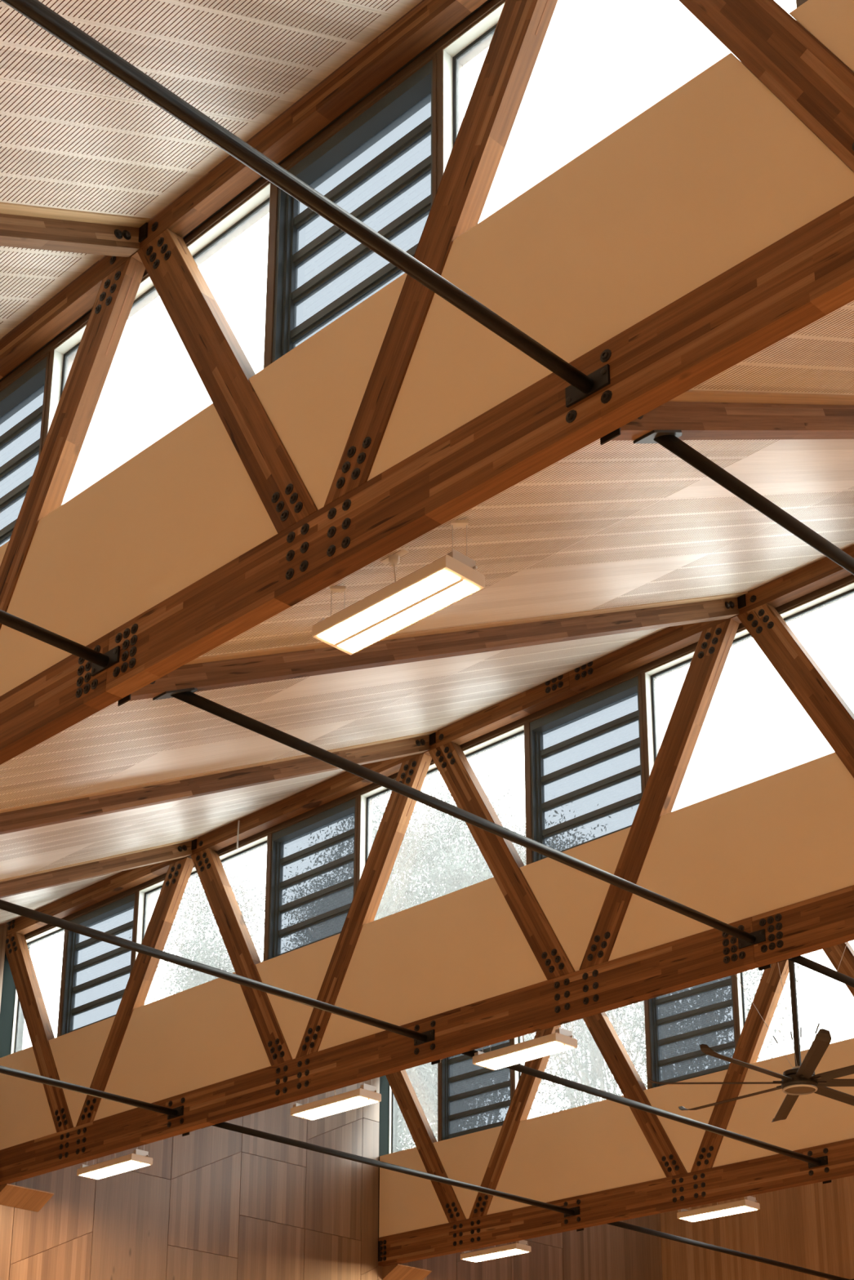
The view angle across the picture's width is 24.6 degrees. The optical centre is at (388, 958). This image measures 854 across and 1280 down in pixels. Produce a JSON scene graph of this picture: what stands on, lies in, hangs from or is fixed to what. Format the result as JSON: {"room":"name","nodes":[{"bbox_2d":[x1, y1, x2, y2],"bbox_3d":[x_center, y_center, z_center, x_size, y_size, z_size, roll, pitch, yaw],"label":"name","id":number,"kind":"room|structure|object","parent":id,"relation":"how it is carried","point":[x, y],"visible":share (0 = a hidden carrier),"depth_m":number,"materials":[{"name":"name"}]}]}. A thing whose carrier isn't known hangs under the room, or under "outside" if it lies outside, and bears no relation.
{"room":"event venue","nodes":[
{"label":"event venue","id":0,"kind":"room"},
{"bbox_2d":[146,857,266,1001],"bbox_3d":[-5.555,8.569,54.827,5.388,25.272,5.501,12,-23,-29],"label":"tree","id":1,"kind":"object","parent":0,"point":[202,954],"visible":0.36,"depth_m":57.42,"materials":[{"name":"green plant"}]},
{"bbox_2d":[0,922,662,1279],"bbox_3d":[-6.461,3.705,20.263,29.914,10.215,0.216,19,-27,-41],"label":"wall","id":2,"kind":"structure","parent":0,"point":[213,1202],"depth_m":25.17,"materials":[{"name":"brown wood"}]},
{"bbox_2d":[0,1183,53,1212],"bbox_3d":[-4.221,2.757,22.547,0.649,0.176,0.299,19,-27,-41],"label":"corbel","id":3,"kind":"object","parent":2,"relation":"attached to","point":[11,1195],"visible":1,"depth_m":22.54,"materials":[{"name":"brown wood"}]},
{"bbox_2d":[382,1263,431,1279],"bbox_3d":[0.244,4.309,26.638,0.649,0.176,0.299,19,-27,-41],"label":"corbel","id":4,"kind":"object","parent":2,"relation":"attached to","point":[393,1272],"visible":1,"depth_m":26.55,"materials":[{"name":"brown wood"}]},
{"bbox_2d":[24,574,853,946],"bbox_3d":[3.519,-3.026,16.008,0.196,0.241,22.720,19,-27,-41],"label":"trim","id":5,"kind":"structure","parent":2,"relation":"attached to","point":[849,580],"depth_m":18.27,"materials":[{"name":"brown metal"}]},
{"bbox_2d":[0,0,853,696],"bbox_3d":[-1.041,-2.490,11.068,0.206,1.291,22.720,19,-27,-41],"label":"wall","id":6,"kind":"structure","parent":0,"point":[719,170],"depth_m":9.49,"materials":[{"name":"beige paint"}]},
{"bbox_2d":[0,349,73,546],"bbox_3d":[-2.675,-3.177,13.290,0.174,1.467,1.411,19,-27,-41],"label":"window","id":7,"kind":"structure","parent":6,"relation":"in","point":[24,404],"depth_m":13.21,"materials":[{"name":"brown metal"}]},
{"bbox_2d":[47,182,270,432],"bbox_3d":[-1.435,-3.619,12.063,0.098,1.467,2.189,19,-27,-41],"label":"window","id":8,"kind":"structure","parent":6,"relation":"in","point":[260,200],"depth_m":12.11,"materials":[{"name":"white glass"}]},
{"bbox_2d":[0,0,506,391],"bbox_3d":[-0.946,-4.578,11.918,0.196,0.241,22.720,19,-27,-41],"label":"trim","id":9,"kind":"structure","parent":6,"relation":"attached to","point":[425,55],"depth_m":11.38,"materials":[{"name":"brown metal"}]},
{"bbox_2d":[263,49,463,368],"bbox_3d":[-0.156,-4.047,10.870,0.174,1.467,1.411,19,-27,-41],"label":"window","id":10,"kind":"structure","parent":6,"relation":"in","point":[384,168],"depth_m":10.99,"materials":[{"name":"glass"}]},
{"bbox_2d":[0,0,853,764],"bbox_3d":[-1.117,-3.192,11.323,0.134,3.256,22.822,19,-27,-41],"label":"truss","id":11,"kind":"object","parent":6,"relation":"attached to","point":[806,275],"visible":0.93,"depth_m":9.97,"materials":[{"name":"brown wood"}]},
{"bbox_2d":[0,609,119,676],"bbox_3d":[-3.690,-2.423,9.333,5.792,0.099,0.248,19,-27,-41],"label":"rod","id":12,"kind":"object","parent":11,"relation":"attached to","point":[100,662],"visible":1,"depth_m":11.00,"materials":[{"name":"black metal"}]},
{"bbox_2d":[0,213,147,257],"bbox_3d":[-3.764,-3.812,9.691,6.119,3.286,0.184,19,-27,-41],"label":"rafter","id":13,"kind":"object","parent":11,"relation":"attached to","point":[15,231],"visible":1,"depth_m":11.80,"materials":[{"name":"brown wood"}]},
{"bbox_2d":[0,0,610,408],"bbox_3d":[-1.171,-3.293,6.913,5.792,0.099,0.248,19,-27,-41],"label":"rod","id":14,"kind":"object","parent":11,"relation":"attached to","point":[582,386],"visible":1,"depth_m":7.63,"materials":[{"name":"black metal"}]},
{"bbox_2d":[442,0,796,175],"bbox_3d":[1.085,-4.489,9.643,0.098,1.467,2.189,19,-27,-41],"label":"window","id":15,"kind":"structure","parent":6,"relation":"in","point":[485,28],"depth_m":10.50,"materials":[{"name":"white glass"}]},
{"bbox_2d":[796,0,808,7],"bbox_3d":[2.364,-4.917,8.451,0.174,1.467,1.411,19,-27,-41],"label":"window","id":16,"kind":"structure","parent":6,"relation":"in","point":[799,2],"depth_m":8.66,"materials":[{"name":"brown metal"}]},
{"bbox_2d":[0,0,853,924],"bbox_3d":[-0.938,-3.410,11.499,12.740,3.476,22.735,19,-27,-41],"label":"ceiling","id":17,"kind":"structure","parent":0,"point":[611,526],"depth_m":11.82,"materials":[{"name":"beige wood"}]},
{"bbox_2d":[235,820,239,849],"bbox_3d":[-1.585,-1.296,20.522,0.018,0.331,0.030,19,-27,-41],"label":"hanging cord","id":18,"kind":"object","parent":17,"relation":"hanging from","point":[238,821],"visible":1,"depth_m":20.52,"materials":[{"name":"silver metal"}]},
{"bbox_2d":[311,520,484,655],"bbox_3d":[0.034,-2.000,10.460,0.293,0.366,1.057,19,-27,-41],"label":"pendant light","id":19,"kind":"object","parent":17,"relation":"hanging from","point":[453,577],"visible":1,"depth_m":10.33,"materials":[{"name":"white plastic"}]},
{"bbox_2d":[318,570,459,644],"bbox_3d":[-0.011,-1.852,10.345,0.117,0.003,0.952,19,-27,-41],"label":"diffuser","id":20,"kind":"object","parent":19,"relation":"attached to","point":[428,584],"depth_m":10.33,"materials":[{"name":"white plastic"}]},
{"bbox_2d":[337,580,478,653],"bbox_3d":[0.090,-1.817,10.437,0.117,0.003,0.952,19,-27,-41],"label":"diffuser","id":21,"kind":"object","parent":19,"relation":"attached to","point":[455,591],"depth_m":10.41,"materials":[{"name":"white plastic"}]},
{"bbox_2d":[0,751,853,1150],"bbox_3d":[3.424,-0.938,15.158,0.206,1.291,22.720,19,-27,-41],"label":"wall","id":22,"kind":"structure","parent":0,"point":[785,837],"depth_m":17.59,"materials":[{"name":"beige paint"}]},
{"bbox_2d":[10,926,64,1053],"bbox_3d":[-4.106,0.398,23.007,0.098,1.467,0.982,19,-27,-41],"label":"window","id":23,"kind":"structure","parent":22,"relation":"in","point":[54,931],"depth_m":23.25,"materials":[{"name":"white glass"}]},
{"bbox_2d":[57,890,151,1036],"bbox_3d":[-3.249,0.116,22.221,0.174,1.467,1.411,19,-27,-41],"label":"window","id":24,"kind":"structure","parent":22,"relation":"in","point":[95,973],"depth_m":22.35,"materials":[{"name":"glass"}]},
{"bbox_2d":[135,835,267,959],"bbox_3d":[-2.008,-0.326,20.993,0.098,1.467,2.189,19,-27,-41],"label":"window","id":25,"kind":"structure","parent":22,"relation":"in","point":[143,894],"depth_m":21.78,"materials":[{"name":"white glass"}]},
{"bbox_2d":[262,795,372,961],"bbox_3d":[-0.729,-0.755,19.801,0.174,1.467,1.411,19,-27,-41],"label":"window","id":26,"kind":"structure","parent":22,"relation":"in","point":[313,863],"depth_m":19.91,"materials":[{"name":"glass"}]},
{"bbox_2d":[0,544,853,1185],"bbox_3d":[3.348,-1.643,15.415,0.134,3.262,22.822,19,-27,-41],"label":"truss","id":27,"kind":"object","parent":22,"relation":"attached to","point":[600,985],"visible":0.98,"depth_m":17.85,"materials":[{"name":"brown wood"}]},
{"bbox_2d":[0,1065,183,1119],"bbox_3d":[-4.292,0.873,18.233,5.872,0.140,0.248,19,-27,-41],"label":"rod","id":28,"kind":"object","parent":27,"relation":"attached to","point":[179,1111],"visible":1,"depth_m":19.43,"materials":[{"name":"black metal"}]},
{"bbox_2d":[0,839,196,898],"bbox_3d":[-4.338,-0.520,18.621,6.119,3.286,0.184,19,-27,-41],"label":"rafter","id":29,"kind":"object","parent":27,"relation":"attached to","point":[93,869],"visible":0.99,"depth_m":20.11,"materials":[{"name":"brown wood"}]},
{"bbox_2d":[0,899,434,1045],"bbox_3d":[-1.773,0.002,15.813,5.872,0.140,0.248,19,-27,-41],"label":"rod","id":30,"kind":"object","parent":27,"relation":"attached to","point":[428,1036],"visible":1,"depth_m":16.05,"materials":[{"name":"black metal"}]},
{"bbox_2d":[0,732,435,834],"bbox_3d":[-1.819,-1.390,16.201,6.119,3.286,0.184,19,-27,-41],"label":"rafter","id":31,"kind":"object","parent":27,"relation":"attached to","point":[108,803],"visible":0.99,"depth_m":16.40,"materials":[{"name":"brown wood"}]},
{"bbox_2d":[117,594,746,706],"bbox_3d":[0.701,-2.260,13.782,6.119,3.286,0.184,19,-27,-41],"label":"rafter","id":32,"kind":"object","parent":27,"relation":"attached to","point":[213,675],"visible":0.71,"depth_m":13.24,"materials":[{"name":"brown wood"}]},
{"bbox_2d":[152,687,765,948],"bbox_3d":[0.747,-0.868,13.393,5.872,0.140,0.248,19,-27,-41],"label":"rod","id":33,"kind":"object","parent":27,"relation":"attached to","point":[745,939],"visible":1,"depth_m":13.03,"materials":[{"name":"black metal"}]},
{"bbox_2d":[600,401,853,444],"bbox_3d":[3.220,-3.131,11.362,6.119,3.286,0.184,19,-27,-41],"label":"rafter","id":34,"kind":"object","parent":27,"relation":"attached to","point":[696,420],"visible":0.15,"depth_m":9.64,"materials":[{"name":"brown wood"}]},
{"bbox_2d":[632,430,853,574],"bbox_3d":[3.266,-1.738,10.973,5.872,0.140,0.248,19,-27,-41],"label":"rod","id":35,"kind":"object","parent":27,"relation":"attached to","point":[668,439],"visible":1,"depth_m":9.54,"materials":[{"name":"black metal"}]},
{"bbox_2d":[359,724,526,879],"bbox_3d":[0.511,-1.196,18.573,0.098,1.467,2.189,19,-27,-41],"label":"window","id":36,"kind":"structure","parent":22,"relation":"in","point":[366,797],"depth_m":19.32,"materials":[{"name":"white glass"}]},
{"bbox_2d":[524,672,659,864],"bbox_3d":[1.790,-1.625,17.381,0.174,1.467,1.411,19,-27,-41],"label":"window","id":37,"kind":"structure","parent":22,"relation":"in","point":[587,767],"depth_m":17.46,"materials":[{"name":"glass"}]},
{"bbox_2d":[644,582,853,776],"bbox_3d":[3.030,-2.067,16.153,0.098,1.467,2.189,19,-27,-41],"label":"window","id":38,"kind":"structure","parent":22,"relation":"in","point":[650,676],"depth_m":16.87,"materials":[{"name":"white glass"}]},
{"bbox_2d":[378,1037,853,1237],"bbox_3d":[7.889,0.615,19.249,0.206,1.291,22.720,19,-27,-41],"label":"wall","id":39,"kind":"structure","parent":0,"point":[598,1146],"depth_m":24.15,"materials":[{"name":"beige paint"}]},
{"bbox_2d":[388,1085,394,1153],"bbox_3d":[0.360,1.950,27.098,0.098,1.467,0.982,19,-27,-41],"label":"window","id":40,"kind":"structure","parent":39,"relation":"in","point":[391,1131],"depth_m":27.35,"materials":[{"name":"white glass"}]},
{"bbox_2d":[437,1035,522,1141],"bbox_3d":[1.216,1.667,26.311,0.174,1.467,1.411,19,-27,-41],"label":"window","id":41,"kind":"structure","parent":39,"relation":"in","point":[472,1098],"depth_m":26.40,"materials":[{"name":"brown metal"}]},
{"bbox_2d":[514,1011,647,1088],"bbox_3d":[2.457,1.226,25.084,0.098,1.467,2.189,19,-27,-41],"label":"window","id":42,"kind":"structure","parent":39,"relation":"in","point":[517,1040],"depth_m":25.80,"materials":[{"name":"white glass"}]},
{"bbox_2d":[377,942,853,1266],"bbox_3d":[7.813,-0.090,19.505,0.134,3.260,22.822,19,-27,-41],"label":"truss","id":43,"kind":"object","parent":39,"relation":"attached to","point":[705,1184],"visible":0.66,"depth_m":23.89,"materials":[{"name":"brown wood"}]},
{"bbox_2d":[182,1130,193,1136],"bbox_3d":[0.127,1.032,22.712,6.119,3.286,0.184,19,-27,-41],"label":"rafter","id":44,"kind":"object","parent":43,"relation":"attached to","point":[187,1133],"visible":0.04,"depth_m":20.17,"materials":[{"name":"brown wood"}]},
{"bbox_2d":[200,1121,579,1217],"bbox_3d":[0.173,2.425,22.323,5.872,0.140,0.248,19,-27,-41],"label":"rod","id":45,"kind":"object","parent":43,"relation":"attached to","point":[567,1212],"visible":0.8,"depth_m":22.18,"materials":[{"name":"black metal"}]},
{"bbox_2d":[431,1057,444,1065],"bbox_3d":[2.647,0.162,20.292,6.119,3.286,0.184,19,-27,-41],"label":"rafter","id":46,"kind":"object","parent":43,"relation":"attached to","point":[438,1060],"visible":0.02,"depth_m":17.75,"materials":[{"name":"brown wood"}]},
{"bbox_2d":[449,1049,827,1168],"bbox_3d":[2.692,1.554,19.903,5.872,0.140,0.248,19,-27,-41],"label":"rod","id":47,"kind":"object","parent":43,"relation":"attached to","point":[821,1161],"visible":0.86,"depth_m":19.95,"materials":[{"name":"black metal"}]},
{"bbox_2d":[758,962,775,970],"bbox_3d":[5.166,-0.708,17.872,6.119,3.286,0.184,19,-27,-41],"label":"rafter","id":48,"kind":"object","parent":43,"relation":"attached to","point":[766,966],"visible":0.05,"depth_m":15.33,"materials":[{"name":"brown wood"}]},
{"bbox_2d":[775,955,853,987],"bbox_3d":[5.212,0.684,17.483,5.872,0.140,0.248,19,-27,-41],"label":"rod","id":49,"kind":"object","parent":43,"relation":"attached to","point":[800,960],"visible":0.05,"depth_m":15.90,"materials":[{"name":"black metal"}]},
{"bbox_2d":[822,1179,831,1183],"bbox_3d":[7.094,1.719,24.398,6.118,3.286,0.136,19,-27,-41],"label":"rafter","id":50,"kind":"object","parent":43,"relation":"attached to","point":[827,1181],"visible":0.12,"depth_m":21.84,"materials":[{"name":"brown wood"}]},
{"bbox_2d":[644,971,746,1088],"bbox_3d":[3.736,0.797,23.892,0.174,1.467,1.411,19,-27,-41],"label":"window","id":51,"kind":"structure","parent":39,"relation":"in","point":[677,1023],"depth_m":23.93,"materials":[{"name":"glass"}]},
{"bbox_2d":[736,972,746,1033],"bbox_3d":[4.976,0.356,22.664,0.098,1.467,2.189,19,-27,-41],"label":"window","id":52,"kind":"structure","parent":39,"relation":"in","point":[741,1002],"depth_m":23.44,"materials":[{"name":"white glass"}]},
{"bbox_2d":[659,1175,853,1279],"bbox_3d":[12.326,4.810,22.360,0.216,9.924,23.159,19,-27,-41],"label":"wall","id":53,"kind":"structure","parent":0,"point":[811,1226],"depth_m":29.53,"materials":[{"name":"brown wood"}]},
{"bbox_2d":[607,1221,853,1279],"bbox_3d":[4.638,3.976,26.414,5.871,0.140,0.248,19,-27,-41],"label":"rod","id":54,"kind":"object","parent":53,"relation":"attached to","point":[618,1224],"visible":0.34,"depth_m":26.24,"materials":[{"name":"black metal"}]},
{"bbox_3d":[5.760,-1.082,17.636,6.489,3.476,22.735,19,-27,-41],"label":"ceiling","id":55,"kind":"structure","parent":0,"visible":0},
{"bbox_2d":[76,1145,152,1179],"bbox_3d":[-3.072,2.181,21.902,0.293,0.394,1.057,19,-27,-41],"label":"pendant light","id":56,"kind":"object","parent":55,"relation":"hanging from","point":[140,1158],"visible":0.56,"depth_m":21.71,"materials":[{"name":"white plastic"}]},
{"bbox_2d":[80,1160,139,1177],"bbox_3d":[-3.117,2.343,21.782,0.117,0.003,0.952,19,-27,-41],"label":"diffuser","id":57,"kind":"object","parent":56,"relation":"attached to","point":[109,1166],"depth_m":21.79,"materials":[{"name":"white plastic"}]},
{"bbox_2d":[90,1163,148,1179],"bbox_3d":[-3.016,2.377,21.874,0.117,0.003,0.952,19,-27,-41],"label":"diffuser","id":58,"kind":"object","parent":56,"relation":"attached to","point":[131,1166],"depth_m":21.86,"materials":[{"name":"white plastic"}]},
{"bbox_2d":[289,1083,381,1120],"bbox_3d":[-0.540,1.306,19.470,0.293,0.394,1.057,19,-27,-41],"label":"pendant light","id":59,"kind":"object","parent":55,"relation":"hanging from","point":[366,1095],"visible":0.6,"depth_m":19.29,"materials":[{"name":"white plastic"}]},
{"bbox_2d":[293,1096,367,1117],"bbox_3d":[-0.585,1.468,19.350,0.117,0.003,0.952,19,-27,-41],"label":"diffuser","id":60,"kind":"object","parent":59,"relation":"attached to","point":[336,1103],"depth_m":19.35,"materials":[{"name":"white plastic"}]},
{"bbox_2d":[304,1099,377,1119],"bbox_3d":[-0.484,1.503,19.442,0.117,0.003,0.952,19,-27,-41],"label":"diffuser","id":61,"kind":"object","parent":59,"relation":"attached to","point":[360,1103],"depth_m":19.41,"materials":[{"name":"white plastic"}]},
{"bbox_2d":[472,1022,577,1070],"bbox_3d":[1.218,0.701,17.792,0.293,0.398,1.057,19,-27,-41],"label":"pendant light","id":62,"kind":"object","parent":55,"relation":"hanging from","point":[562,1040],"visible":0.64,"depth_m":17.62,"materials":[{"name":"white plastic"}]},
{"bbox_2d":[476,1041,563,1066],"bbox_3d":[1.174,0.864,17.671,0.117,0.003,0.952,19,-27,-41],"label":"diffuser","id":63,"kind":"object","parent":62,"relation":"attached to","point":[531,1048],"depth_m":17.66,"materials":[{"name":"white plastic"}]},
{"bbox_2d":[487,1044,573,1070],"bbox_3d":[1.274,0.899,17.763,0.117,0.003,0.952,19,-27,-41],"label":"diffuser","id":64,"kind":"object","parent":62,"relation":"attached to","point":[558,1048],"depth_m":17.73,"materials":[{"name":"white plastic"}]},
{"bbox_2d":[646,942,853,1122],"bbox_3d":[3.883,0.290,18.797,2.672,2.038,2.672,8,-21,-19],"label":"ceiling fan","id":65,"kind":"object","parent":55,"relation":"hanging from","point":[802,1079],"visible":0.99,"depth_m":18.44,"materials":[{"name":"black"}]},
{"bbox_3d":[10.095,0.511,21.577,6.129,3.295,22.735,19,-27,-41],"label":"ceiling","id":66,"kind":"structure","parent":0,"visible":0},
{"bbox_2d":[460,1240,531,1262],"bbox_3d":[1.408,3.752,26.110,0.293,0.440,1.057,19,-27,-41],"label":"pendant light","id":67,"kind":"object","parent":66,"relation":"hanging from","point":[521,1246],"visible":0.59,"depth_m":25.92,"materials":[{"name":"white plastic"}]},
{"bbox_2d":[462,1248,519,1260],"bbox_3d":[1.363,3.935,25.981,0.117,0.003,0.952,19,-27,-41],"label":"diffuser","id":68,"kind":"object","parent":67,"relation":"attached to","point":[486,1253],"depth_m":26.00,"materials":[{"name":"white plastic"}]},
{"bbox_2d":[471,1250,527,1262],"bbox_3d":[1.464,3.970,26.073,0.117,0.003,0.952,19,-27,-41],"label":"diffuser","id":69,"kind":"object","parent":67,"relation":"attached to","point":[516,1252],"depth_m":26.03,"materials":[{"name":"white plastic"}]},
{"bbox_2d":[676,1195,759,1222],"bbox_3d":[3.966,2.876,23.694,0.293,0.455,1.057,19,-27,-41],"label":"pendant light","id":70,"kind":"object","parent":66,"relation":"hanging from","point":[748,1204],"visible":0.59,"depth_m":23.52,"materials":[{"name":"white plastic"}]},
{"bbox_2d":[680,1206,750,1220],"bbox_3d":[3.921,3.066,23.563,0.117,0.003,0.952,19,-27,-41],"label":"diffuser","id":71,"kind":"object","parent":70,"relation":"attached to","point":[710,1211],"depth_m":23.59,"materials":[{"name":"white plastic"}]},
{"bbox_2d":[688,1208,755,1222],"bbox_3d":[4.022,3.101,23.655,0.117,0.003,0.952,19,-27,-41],"label":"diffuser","id":72,"kind":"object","parent":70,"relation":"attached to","point":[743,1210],"depth_m":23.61,"materials":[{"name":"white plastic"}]},
{"label":"outside","id":73,"kind":"structure","parent":0,"visible":0},
{"bbox_3d":[43.948,24.690,59.881,102.926,0.612,201.600,19,-27,-41],"label":"trim","id":74,"kind":"structure","parent":73,"visible":0},
{"bbox_2d":[253,792,427,1147],"bbox_3d":[-0.857,7.839,55.460,7.479,27.124,9.902,-1,-20,5],"label":"tree","id":75,"kind":"object","parent":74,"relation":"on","point":[382,814],"visible":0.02,"depth_m":57.80,"materials":[{"name":"green plant"}]},
{"bbox_2d":[371,759,553,1149],"bbox_3d":[1.739,6.227,47.945,10.489,25.010,7.595,16,-25,-36],"label":"tree","id":76,"kind":"object","parent":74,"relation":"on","point":[437,850],"visible":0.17,"depth_m":49.38,"materials":[{"name":"green plant"}]},
{"bbox_2d":[396,1035,551,1151],"bbox_3d":[0.339,7.935,42.862,7.084,18.254,9.181,1,-20,0],"label":"tree","id":77,"kind":"object","parent":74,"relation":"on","point":[401,1145],"visible":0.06,"depth_m":44.79,"materials":[{"name":"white plant"}]},
{"bbox_2d":[506,807,645,1115],"bbox_3d":[5.467,6.851,47.210,6.865,23.392,7.588,-12,-24,31],"label":"tree","id":78,"kind":"object","parent":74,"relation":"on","point":[627,1014],"visible":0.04,"depth_m":48.51,"materials":[{"name":"green plant"}]},
{"bbox_2d":[523,956,831,1115],"bbox_3d":[5.048,6.448,39.127,7.218,18.557,10.192,2,-20,-5],"label":"tree","id":79,"kind":"object","parent":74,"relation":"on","point":[597,1060],"visible":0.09,"depth_m":39.86,"materials":[{"name":"green plant"}]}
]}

